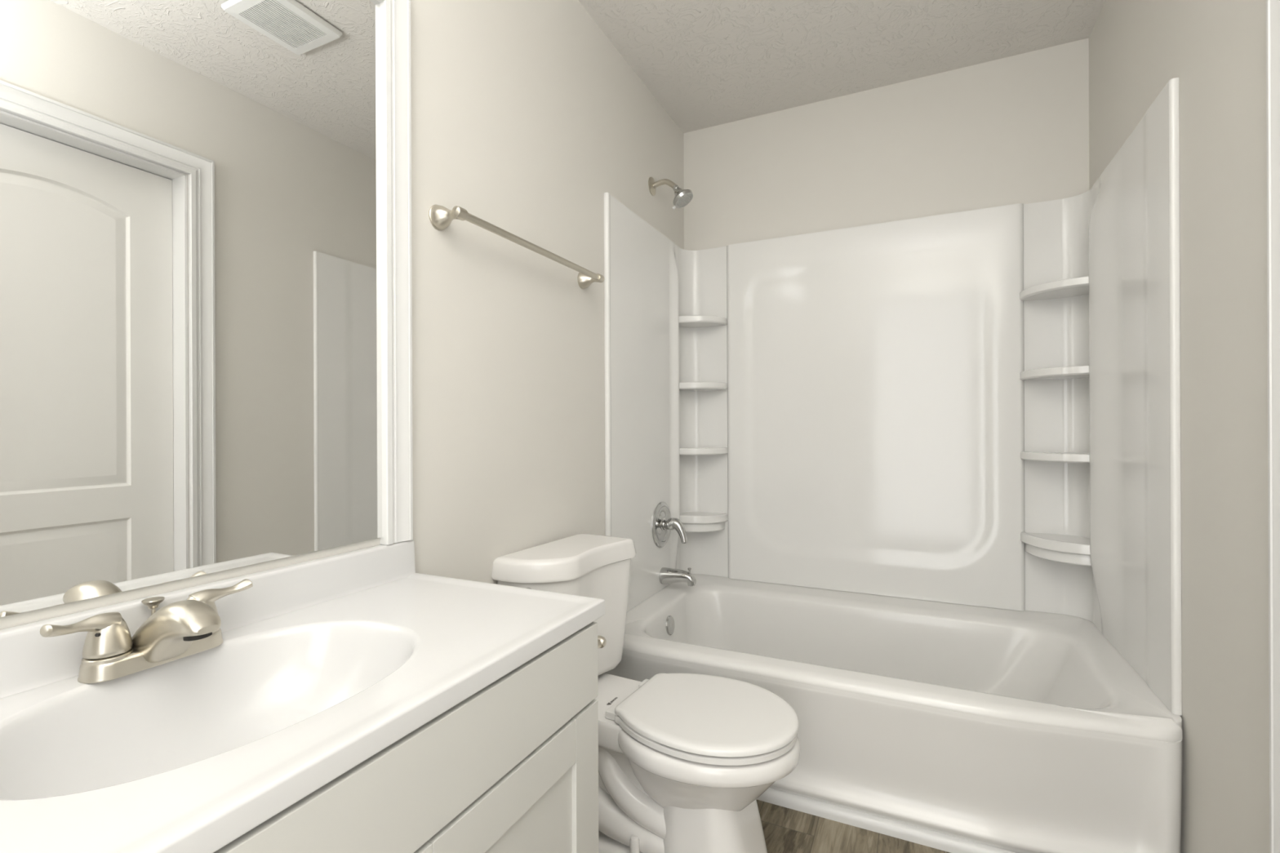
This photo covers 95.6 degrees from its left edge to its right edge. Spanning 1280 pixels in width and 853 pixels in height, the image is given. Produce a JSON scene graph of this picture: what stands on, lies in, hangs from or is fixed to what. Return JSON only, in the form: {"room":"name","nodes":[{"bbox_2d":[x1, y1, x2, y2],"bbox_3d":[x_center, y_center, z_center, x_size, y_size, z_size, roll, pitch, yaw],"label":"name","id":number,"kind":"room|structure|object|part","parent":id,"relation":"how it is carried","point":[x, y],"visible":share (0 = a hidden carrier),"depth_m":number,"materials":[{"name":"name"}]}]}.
{"room":"bathroom","nodes":[
{"label":"bathroom","id":0,"kind":"room"},
{"bbox_2d":[0,0,684,629],"bbox_3d":[-0.498,-0.140,1.342,0.115,2.440,3.280,0,0,25],"label":"wall","id":1,"kind":"structure","parent":0,"point":[525,113],"depth_m":1.53,"materials":[{"name":"white paint"}]},
{"bbox_2d":[0,0,413,617],"bbox_3d":[-0.692,-0.336,0.770,0.025,1.144,0.976,0,0,25],"label":"wall mirror","id":2,"kind":"object","parent":1,"relation":"attached to","point":[206,281],"visible":1,"depth_m":0.86,"materials":[{"name":"mirror"}]},
{"bbox_3d":[-0.692,-0.336,0.770,0.025,1.144,0.976,0,0,25],"label":"mirror frame","id":3,"kind":"part","parent":2,"relation":"part of","materials":[{"name":"white paint"}]},
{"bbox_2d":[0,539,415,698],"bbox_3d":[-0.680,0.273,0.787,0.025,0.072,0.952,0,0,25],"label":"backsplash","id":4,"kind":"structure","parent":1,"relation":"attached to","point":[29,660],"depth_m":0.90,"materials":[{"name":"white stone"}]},
{"bbox_2d":[428,204,604,288],"bbox_3d":[-0.285,-0.469,1.569,0.077,0.056,0.680,0,0,25],"label":"towel bar","id":5,"kind":"object","parent":1,"relation":"attached to","point":[441,217],"visible":1,"depth_m":1.39,"materials":[{"name":"silver metal"}]},
{"bbox_3d":[-0.419,-0.469,1.287,0.077,0.056,0.056,0,0,25],"label":"post","id":6,"kind":"part","parent":5,"relation":"part of","materials":[{"name":"silver metal"}]},
{"bbox_3d":[-0.152,-0.470,1.851,0.077,0.056,0.056,0,0,25],"label":"post","id":7,"kind":"part","parent":5,"relation":"part of","materials":[{"name":"silver metal"}]},
{"bbox_2d":[648,177,693,209],"bbox_3d":[0.128,-0.943,2.330,0.175,0.146,0.087,0,0,25],"label":"shower","id":8,"kind":"object","parent":1,"relation":"attached to","point":[682,197],"visible":1,"depth_m":2.32,"materials":[{"name":"silver metal"}]},
{"bbox_3d":[0.100,-0.973,2.343,0.112,0.052,0.021,0,0,25],"label":"arm","id":9,"kind":"part","parent":8,"relation":"part of","materials":[{"name":"silver metal"}]},
{"bbox_2d":[756,787,1016,852],"bbox_3d":[0.534,1.061,1.595,1.520,0.031,0.022,0,0,25],"label":"trim","id":10,"kind":"structure","parent":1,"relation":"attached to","point":[948,843],"depth_m":1.54,"materials":[{"name":"white paint"}]},
{"bbox_2d":[577,0,1105,133],"bbox_3d":[0.373,-1.403,0.927,2.054,0.080,3.280,0,0,25],"label":"ceiling","id":11,"kind":"structure","parent":0,"point":[707,63],"depth_m":2.06,"materials":[{"name":"white paint"}]},
{"bbox_2d":[755,799,950,852],"bbox_3d":[0.384,1.117,0.927,2.054,0.080,3.280,0,0,25],"label":"floor","id":12,"kind":"structure","parent":0,"point":[785,830],"depth_m":1.52,"materials":[{"name":"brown wood"}]},
{"bbox_2d":[213,622,598,852],"bbox_3d":[-0.477,0.707,0.691,0.466,0.746,0.913,0,0,25],"label":"vanity cabinet","id":13,"kind":"object","parent":12,"relation":"on","point":[512,766],"visible":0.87,"depth_m":0.74,"materials":[{"name":"grey paint"}]},
{"bbox_2d":[0,539,604,852],"bbox_3d":[-0.478,0.349,0.692,0.470,0.226,0.954,0,0,25],"label":"countertop","id":14,"kind":"structure","parent":13,"relation":"on","point":[320,666],"depth_m":0.73,"materials":[{"name":"white stone"}]},
{"bbox_2d":[40,578,253,683],"bbox_3d":[-0.634,0.266,0.767,0.173,0.085,0.176,0,0,-19],"label":"sink faucet","id":15,"kind":"object","parent":14,"relation":"on","point":[180,629],"visible":1,"depth_m":0.72,"materials":[{"name":"silver metal"}]},
{"bbox_3d":[-0.673,0.255,0.707,0.046,0.055,0.087,0,0,25],"label":"handle","id":16,"kind":"part","parent":15,"relation":"part of","materials":[{"name":"silver metal"}]},
{"bbox_3d":[-0.658,0.263,0.785,0.024,0.060,0.024,0,0,25],"label":"pop rod","id":17,"kind":"part","parent":15,"relation":"part of","materials":[{"name":"silver metal"}]},
{"bbox_3d":[-0.600,0.265,0.751,0.144,0.083,0.057,0,0,25],"label":"spout","id":18,"kind":"part","parent":15,"relation":"part of","materials":[{"name":"silver metal"}]},
{"bbox_3d":[-0.612,0.255,0.836,0.046,0.055,0.087,0,0,25],"label":"handle","id":19,"kind":"part","parent":15,"relation":"part of","materials":[{"name":"silver metal"}]},
{"bbox_3d":[-0.176,0.720,0.802,0.018,0.494,0.454,0,0,25],"label":"cabinet door","id":20,"kind":"part","parent":13,"relation":"part of","materials":[{"name":"grey paint"}]},
{"bbox_2d":[597,635,606,648],"bbox_3d":[-0.087,0.396,1.047,0.034,0.034,0.067,0,0,25],"label":"toilet paper holder","id":21,"kind":"object","parent":13,"relation":"attached to","point":[602,642],"visible":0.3,"depth_m":1.06,"materials":[{"name":"silver metal"}]},
{"bbox_3d":[-0.091,0.396,1.039,0.034,0.034,0.049,0,0,25],"label":"post","id":22,"kind":"part","parent":21,"relation":"part of","materials":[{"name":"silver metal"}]},
{"bbox_2d":[491,533,799,852],"bbox_3d":[0.037,0.704,1.471,0.724,0.748,0.417,0,0,29],"label":"toilet","id":23,"kind":"object","parent":12,"relation":"on","point":[685,760],"visible":0.75,"depth_m":1.37,"materials":[{"name":"white ceramic"}]},
{"bbox_3d":[-0.192,0.359,1.597,0.203,0.055,0.416,0,0,29],"label":"tank lid","id":24,"kind":"part","parent":23,"relation":"part of","materials":[{"name":"white ceramic"}]},
{"bbox_3d":[-0.193,0.544,1.598,0.188,0.318,0.385,0,0,29],"label":"tank","id":25,"kind":"part","parent":23,"relation":"part of","materials":[{"name":"white ceramic"}]},
{"bbox_3d":[0.169,0.702,1.398,0.410,0.018,0.357,0,0,29],"label":"seat","id":26,"kind":"part","parent":23,"relation":"part of","materials":[{"name":"white plastic"}]},
{"bbox_3d":[0.170,0.682,1.397,0.412,0.018,0.363,0,0,29],"label":"lid","id":27,"kind":"part","parent":23,"relation":"part of","materials":[{"name":"white plastic"}]},
{"bbox_2d":[604,573,1182,852],"bbox_3d":[0.714,0.873,1.975,1.518,0.400,0.867,0,0,25],"label":"bathtub","id":28,"kind":"object","parent":12,"relation":"on","point":[1018,731],"visible":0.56,"depth_m":1.59,"materials":[{"name":"white ceramic"}]},
{"bbox_3d":[0.114,0.762,2.224,0.022,0.072,0.072,0,0,25],"label":"overflow plate","id":29,"kind":"part","parent":28,"relation":"part of","materials":[{"name":"silver metal"}]},
{"bbox_2d":[622,573,1182,742],"bbox_3d":[0.713,0.843,1.975,1.517,0.340,0.867,0,0,25],"label":"basin","id":30,"kind":"object","parent":28,"relation":"in","point":[851,667],"depth_m":1.90,"materials":[{"name":"white ceramic"}]},
{"bbox_2d":[683,38,1088,250],"bbox_3d":[0.921,-0.145,2.421,1.524,2.440,0.115,0,0,25],"label":"wall","id":31,"kind":"structure","parent":0,"point":[1014,129],"depth_m":2.30,"materials":[{"name":"white paint"}]},
{"bbox_2d":[604,77,1182,715],"bbox_3d":[0.731,-0.068,2.019,1.523,1.480,0.771,0,0,25],"label":"tub surround","id":32,"kind":"object","parent":31,"relation":"attached to","point":[979,407],"visible":1,"depth_m":2.20,"materials":[{"name":"white plastic"}]},
{"bbox_3d":[0.030,-0.065,2.272,0.041,1.480,0.606,0,0,25],"label":"panel","id":33,"kind":"part","parent":32,"relation":"part of","materials":[{"name":"white plastic"}]},
{"bbox_2d":[652,502,687,547],"bbox_3d":[0.141,0.406,2.380,0.118,0.188,0.188,0,0,25],"label":"shower valve","id":34,"kind":"object","parent":32,"relation":"attached to","point":[663,523],"visible":1,"depth_m":2.37,"materials":[{"name":"silver metal"}]},
{"bbox_3d":[0.113,0.406,2.393,0.045,0.052,0.052,0,0,25],"label":"stem","id":35,"kind":"part","parent":34,"relation":"part of","materials":[{"name":"silver metal"}]},
{"bbox_3d":[0.156,0.425,2.373,0.085,0.101,0.048,0,0,25],"label":"lever handle","id":36,"kind":"part","parent":34,"relation":"part of","materials":[{"name":"silver metal"}]},
{"bbox_2d":[659,567,696,586],"bbox_3d":[0.159,0.616,2.384,0.144,0.078,0.069,0,0,25],"label":"tub spout","id":37,"kind":"object","parent":32,"relation":"attached to","point":[667,575],"visible":1,"depth_m":2.37,"materials":[{"name":"silver metal"}]},
{"bbox_2d":[679,382,727,391],"bbox_3d":[0.270,-0.178,2.570,0.204,0.030,0.156,0,0,25],"label":"corner shelf","id":38,"kind":"object","parent":32,"relation":"attached to","point":[683,386],"depth_m":2.53,"materials":[{"name":"white plastic"}]},
{"bbox_2d":[679,315,727,327],"bbox_3d":[0.268,-0.467,2.570,0.204,0.030,0.156,0,0,25],"label":"corner shelf","id":39,"kind":"object","parent":32,"relation":"attached to","point":[693,321],"depth_m":2.53,"materials":[{"name":"white plastic"}]},
{"bbox_2d":[679,447,728,455],"bbox_3d":[0.271,0.110,2.570,0.204,0.030,0.156,0,0,25],"label":"corner shelf","id":40,"kind":"object","parent":32,"relation":"attached to","point":[682,451],"depth_m":2.52,"materials":[{"name":"white plastic"}]},
{"bbox_2d":[680,511,728,532],"bbox_3d":[0.271,0.425,2.568,0.204,0.074,0.160,0,0,25],"label":"soap tray","id":41,"kind":"object","parent":32,"relation":"on","point":[692,522],"depth_m":2.53,"materials":[{"name":"white plastic"}]},
{"bbox_3d":[0.895,-0.068,2.352,1.116,1.480,0.028,0,0,25],"label":"panel","id":42,"kind":"part","parent":32,"relation":"part of","materials":[{"name":"white plastic"}]},
{"bbox_2d":[1019,364,1088,380],"bbox_3d":[1.437,-0.183,1.991,0.206,0.030,0.203,0,0,25],"label":"corner shelf","id":43,"kind":"object","parent":32,"relation":"attached to","point":[1077,372],"depth_m":1.98,"materials":[{"name":"white plastic"}]},
{"bbox_2d":[1019,275,1088,301],"bbox_3d":[1.436,-0.472,1.991,0.206,0.030,0.203,0,0,25],"label":"corner shelf","id":44,"kind":"object","parent":32,"relation":"attached to","point":[1075,289],"depth_m":1.99,"materials":[{"name":"white plastic"}]},
{"bbox_2d":[1020,451,1089,463],"bbox_3d":[1.438,0.105,1.990,0.206,0.030,0.203,0,0,25],"label":"corner shelf","id":45,"kind":"object","parent":32,"relation":"attached to","point":[1026,457],"depth_m":1.98,"materials":[{"name":"white plastic"}]},
{"bbox_2d":[1020,531,1091,566],"bbox_3d":[1.438,0.420,1.989,0.206,0.074,0.207,0,0,25],"label":"soap tray","id":46,"kind":"object","parent":32,"relation":"on","point":[1074,548],"depth_m":1.97,"materials":[{"name":"white plastic"}]},
{"bbox_3d":[1.357,-0.070,1.621,0.049,1.480,0.566,0,0,25],"label":"panel","id":47,"kind":"part","parent":32,"relation":"part of","materials":[{"name":"white plastic"}]},
{"bbox_2d":[1088,0,1269,852],"bbox_3d":[0.983,-0.146,0.640,0.115,2.440,3.280,0,0,25],"label":"wall","id":48,"kind":"structure","parent":0,"point":[1215,49],"depth_m":1.19,"materials":[{"name":"white paint"}]},
{"bbox_2d":[1266,0,1279,852],"bbox_3d":[0.922,0.014,0.538,0.139,2.120,0.906,0,0,25],"label":"door","id":49,"kind":"structure","parent":48,"relation":"in","point":[1273,6],"depth_m":0.96,"materials":[{"name":"white paint"}]}
]}

